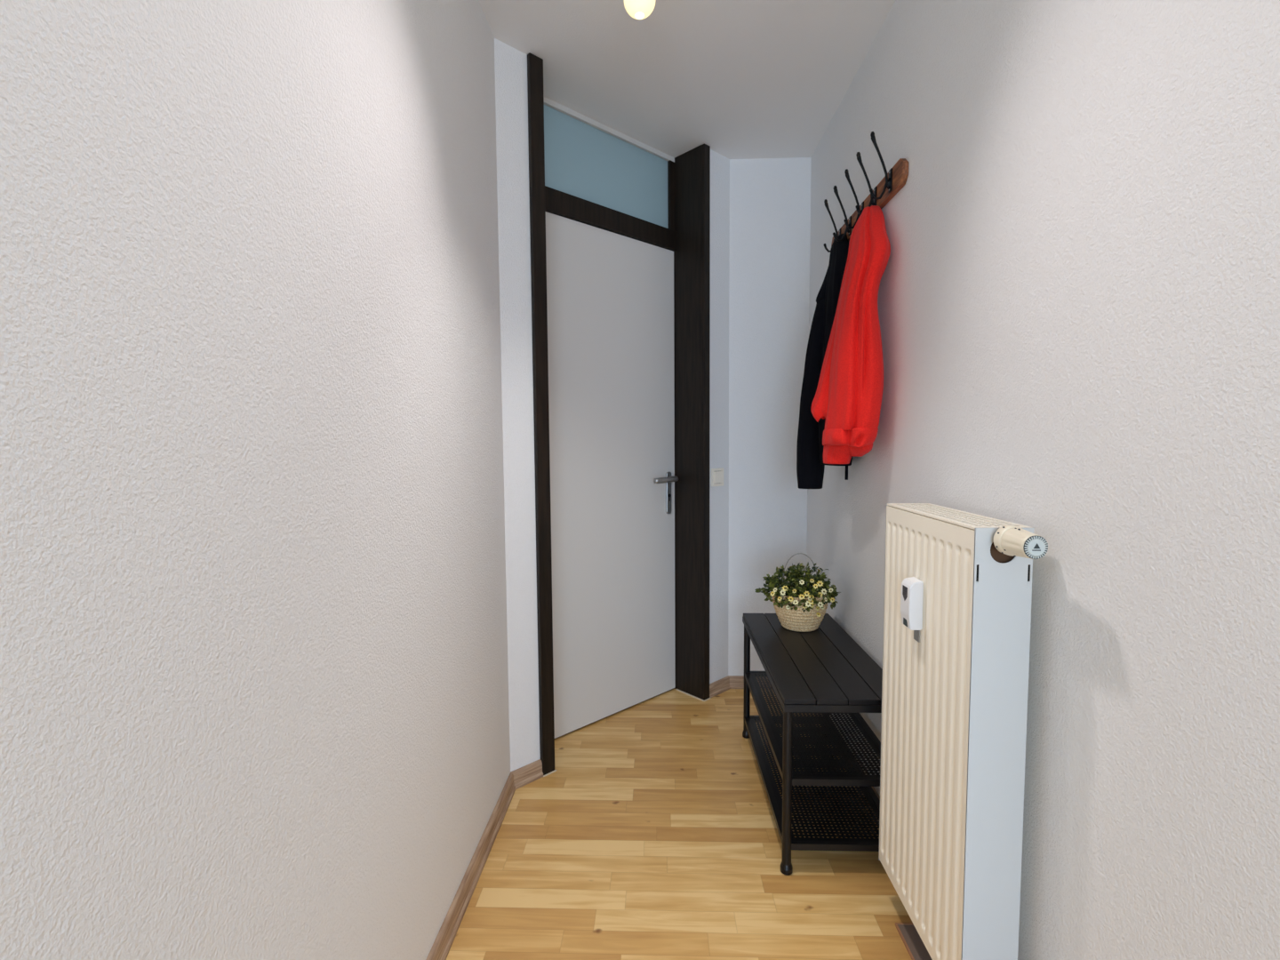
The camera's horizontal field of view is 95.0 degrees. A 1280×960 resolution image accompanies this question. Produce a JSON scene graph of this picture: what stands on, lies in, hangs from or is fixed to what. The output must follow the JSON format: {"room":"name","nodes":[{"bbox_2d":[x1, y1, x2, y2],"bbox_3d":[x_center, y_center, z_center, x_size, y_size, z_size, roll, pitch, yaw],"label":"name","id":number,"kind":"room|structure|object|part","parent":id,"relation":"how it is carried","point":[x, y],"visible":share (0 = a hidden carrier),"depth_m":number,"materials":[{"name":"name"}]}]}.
{"room":"entrance hallway","nodes":[
{"label":"entrance hallway","id":0,"kind":"room"},
{"bbox_2d":[0,0,510,959],"bbox_3d":[-0.525,-0.102,0.953,0.100,2.415,1.979,0,4,2],"label":"wall","id":1,"kind":"structure","parent":0,"point":[253,668],"depth_m":0.71,"materials":[{"name":"white paint"}]},
{"bbox_2d":[426,772,515,959],"bbox_3d":[-0.458,1.075,1.009,0.019,0.056,1.939,0,4,2],"label":"baseboard","id":2,"kind":"structure","parent":1,"relation":"attached to","point":[442,945],"depth_m":1.52,"materials":[{"name":"brown wood"}]},
{"bbox_2d":[494,38,729,772],"bbox_3d":[-0.066,-0.201,2.388,1.310,2.415,0.200,-4,5,-43],"label":"wall","id":3,"kind":"structure","parent":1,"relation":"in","point":[510,64],"depth_m":1.97,"materials":[{"name":"white paint"}]},
{"bbox_2d":[511,759,543,789],"bbox_3d":[-0.386,1.008,2.009,0.118,0.056,0.019,-4,5,-43],"label":"baseboard","id":4,"kind":"structure","parent":3,"relation":"attached to","point":[524,775],"depth_m":2.01,"materials":[{"name":"brown wood"}]},
{"bbox_2d":[527,52,710,776],"bbox_3d":[-0.092,-0.198,2.348,0.898,2.414,0.221,-4,5,-43],"label":"door","id":5,"kind":"structure","parent":3,"relation":"attached to","point":[620,224],"depth_m":2.44,"materials":[{"name":"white wood"}]},
{"bbox_3d":[-0.161,-1.236,2.332,0.774,0.298,0.006,-4,5,-43],"label":"transom pane","id":6,"kind":"part","parent":5,"relation":"part of","materials":[{"name":"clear glass"}]},
{"bbox_3d":[-0.149,-1.046,2.356,0.805,0.083,0.052,-4,5,-43],"label":"transom rail","id":7,"kind":"part","parent":5,"relation":"part of","materials":[{"name":"brown wood"}]},
{"bbox_3d":[0.106,-0.002,2.583,0.156,0.028,0.064,-4,5,-43],"label":"lever","id":8,"kind":"part","parent":5,"relation":"part of","materials":[{"name":"silver metal"}]},
{"bbox_2d":[711,467,723,486],"bbox_3d":[0.349,-0.013,2.642,0.080,0.080,0.013,-4,5,-43],"label":"light switch","id":9,"kind":"object","parent":3,"relation":"attached to","point":[716,474],"visible":1,"depth_m":2.63,"materials":[{"name":"beige plastic"}]},
{"bbox_2d":[709,675,730,697],"bbox_3d":[0.367,0.956,2.713,0.154,0.056,0.019,-4,5,-43],"label":"baseboard","id":10,"kind":"structure","parent":3,"relation":"attached to","point":[719,686],"depth_m":2.71,"materials":[{"name":"brown wood"}]},
{"bbox_2d":[446,688,912,959],"bbox_3d":[0.094,1.232,-0.372,5.400,0.080,8.900,0,4,2],"label":"floor","id":11,"kind":"structure","parent":0,"point":[653,835],"depth_m":1.61,"materials":[{"name":"beige wood"}]},
{"bbox_2d":[742,613,882,875],"bbox_3d":[0.561,0.792,1.939,0.342,0.484,0.782,0,4,2],"label":"bench","id":12,"kind":"object","parent":11,"relation":"on","point":[823,671],"visible":0.98,"depth_m":1.74,"materials":[{"name":"black metal"}]},
{"bbox_3d":[0.418,0.778,2.294,0.025,0.434,0.025,0,4,2],"label":"leg","id":13,"kind":"part","parent":12,"relation":"part of","materials":[{"name":"black metal"}]},
{"bbox_3d":[0.394,0.827,1.571,0.025,0.434,0.025,0,4,2],"label":"leg","id":14,"kind":"part","parent":12,"relation":"part of","materials":[{"name":"black metal"}]},
{"bbox_2d":[772,552,827,631],"bbox_3d":[0.581,0.399,2.128,0.199,0.271,0.199,1,4,22],"label":"woven basket","id":15,"kind":"object","parent":12,"relation":"on","point":[792,620],"visible":0.64,"depth_m":2.06,"materials":[{"name":"wicker"}]},
{"bbox_2d":[754,562,840,616],"bbox_3d":[0.583,0.406,2.130,0.273,0.222,0.279,2,5,36],"label":"flowering plant","id":16,"kind":"object","parent":15,"relation":"in","point":[796,579],"visible":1,"depth_m":2.07,"materials":[{"name":"green plant"}]},
{"bbox_3d":[0.580,0.352,2.125,0.179,0.177,0.004,1,4,14],"label":"handle","id":17,"kind":"part","parent":15,"relation":"part of","materials":[{"name":"beige wicker"}]},
{"bbox_3d":[0.559,0.574,1.925,0.335,0.020,0.780,0,4,2],"label":"seat frame","id":18,"kind":"part","parent":12,"relation":"part of","materials":[{"name":"black wood"}]},
{"bbox_3d":[0.561,0.960,1.938,0.327,0.018,0.739,0,4,2],"label":"shelf frame","id":19,"kind":"part","parent":12,"relation":"part of","materials":[{"name":"black metal"}]},
{"bbox_3d":[0.560,0.780,1.926,0.327,0.018,0.739,0,4,2],"label":"shelf frame","id":20,"kind":"part","parent":12,"relation":"part of","materials":[{"name":"black metal"}]},
{"bbox_2d":[749,717,879,841],"bbox_3d":[0.561,0.953,1.938,0.291,0.001,0.715,0,4,2],"label":"shelf","id":21,"kind":"object","parent":12,"relation":"attached to","point":[761,744],"depth_m":1.74,"materials":[{"name":"black metal"}]},
{"bbox_2d":[750,672,880,776],"bbox_3d":[0.560,0.774,1.926,0.291,0.001,0.715,0,4,2],"label":"shelf","id":22,"kind":"object","parent":12,"relation":"attached to","point":[767,712],"depth_m":1.77,"materials":[{"name":"black metal"}]},
{"bbox_2d":[895,922,932,959],"bbox_3d":[0.647,1.092,1.006,0.096,0.006,0.804,0,4,2],"label":"baseboard","id":23,"kind":"structure","parent":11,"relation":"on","point":[914,944],"depth_m":1.36,"materials":[{"name":"brown wood"}]},
{"bbox_2d":[478,0,895,159],"bbox_3d":[0.076,-1.268,-0.538,5.400,0.100,8.900,0,4,2],"label":"ceiling","id":24,"kind":"structure","parent":0,"point":[741,79],"depth_m":1.94,"materials":[{"name":"white paint"}]},
{"bbox_2d":[624,0,655,19],"bbox_3d":[-0.006,-1.276,1.384,0.114,0.136,0.394,0,4,2],"label":"ceiling lamp","id":25,"kind":"object","parent":24,"relation":"attached to","point":[636,9],"visible":1,"depth_m":1.53,"materials":[{"name":"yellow glass"}]},
{"bbox_2d":[728,157,811,675],"bbox_3d":[0.590,-0.229,2.738,0.360,2.415,0.100,0,4,2],"label":"wall","id":26,"kind":"structure","parent":0,"point":[770,198],"depth_m":2.67,"materials":[{"name":"white paint"}]},
{"bbox_2d":[728,675,769,688],"bbox_3d":[0.596,0.952,2.756,0.360,0.056,0.019,0,4,2],"label":"baseboard","id":27,"kind":"structure","parent":26,"relation":"attached to","point":[736,682],"depth_m":2.76,"materials":[{"name":"brown wood"}]},
{"bbox_2d":[806,0,1279,959],"bbox_3d":[0.774,-0.138,1.352,0.100,2.415,2.865,0,4,2],"label":"wall","id":28,"kind":"structure","parent":0,"point":[1078,298],"depth_m":0.89,"materials":[{"name":"white paint"}]},
{"bbox_2d":[816,713,879,820],"bbox_3d":[0.721,1.042,1.382,0.019,0.056,2.765,0,4,2],"label":"baseboard","id":29,"kind":"structure","parent":28,"relation":"attached to","point":[873,788],"depth_m":1.86,"materials":[{"name":"brown wood"}]},
{"bbox_2d":[823,131,908,252],"bbox_3d":[0.700,-0.910,1.919,0.078,0.188,0.665,0,4,2],"label":"coat rack","id":30,"kind":"object","parent":28,"relation":"attached to","point":[895,180],"visible":0.85,"depth_m":1.76,"materials":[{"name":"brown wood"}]},
{"bbox_2d":[796,233,852,488],"bbox_3d":[0.654,-0.421,2.065,0.172,0.910,0.269,0,4,2],"label":"jacket","id":31,"kind":"object","parent":30,"relation":"hanging from","point":[810,465],"visible":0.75,"depth_m":2.08,"materials":[{"name":"black fabric"}]},
{"bbox_2d":[810,205,890,463],"bbox_3d":[0.639,-0.435,1.777,0.185,0.774,0.287,0,4,2],"label":"jacket","id":32,"kind":"object","parent":30,"relation":"hanging from","point":[849,394],"visible":1,"depth_m":1.69,"materials":[{"name":"red fabric"}]},
{"bbox_2d":[878,503,1033,959],"bbox_3d":[0.659,0.522,1.252,0.130,0.907,0.403,0,4,2],"label":"radiator","id":33,"kind":"object","parent":28,"relation":"attached to","point":[955,700],"visible":0.99,"depth_m":1.10,"materials":[{"name":"beige metal"}]},
{"bbox_3d":[0.651,0.509,1.452,0.101,0.907,0.002,0,4,2],"label":"panel","id":34,"kind":"part","parent":33,"relation":"part of","materials":[{"name":"beige metal"}]},
{"bbox_2d":[900,576,923,642],"bbox_3d":[0.578,0.277,1.250,0.029,0.134,0.045,0,4,2],"label":"meter","id":35,"kind":"object","parent":33,"relation":"attached to","point":[912,588],"visible":1,"depth_m":1.23,"materials":[{"name":"white plastic"}]},
{"bbox_3d":[0.592,0.329,1.253,0.003,0.030,0.024,0,4,2],"label":"mounting rail","id":36,"kind":"part","parent":35,"relation":"part of","materials":[{"name":"silver metal"}]},
{"bbox_3d":[0.604,0.523,1.254,0.019,0.896,0.400,0,4,2],"label":"panel","id":37,"kind":"part","parent":33,"relation":"part of","materials":[{"name":"beige metal"}]},
{"bbox_2d":[887,503,1032,529],"bbox_3d":[0.642,0.072,1.222,0.100,0.004,0.400,0,4,2],"label":"grille","id":38,"kind":"object","parent":33,"relation":"attached to","point":[948,518],"depth_m":1.19,"materials":[{"name":"beige metal"}]},
{"bbox_3d":[0.638,0.535,1.052,0.101,0.907,0.002,0,4,2],"label":"panel","id":39,"kind":"part","parent":33,"relation":"part of","materials":[{"name":"white metal"}]},
{"bbox_2d":[993,524,1047,559],"bbox_3d":[0.634,0.105,0.984,0.052,0.052,0.099,0,4,2],"label":"valve","id":40,"kind":"object","parent":33,"relation":"attached to","point":[1009,540],"visible":1,"depth_m":0.96,"materials":[{"name":"beige plastic"}]}
]}

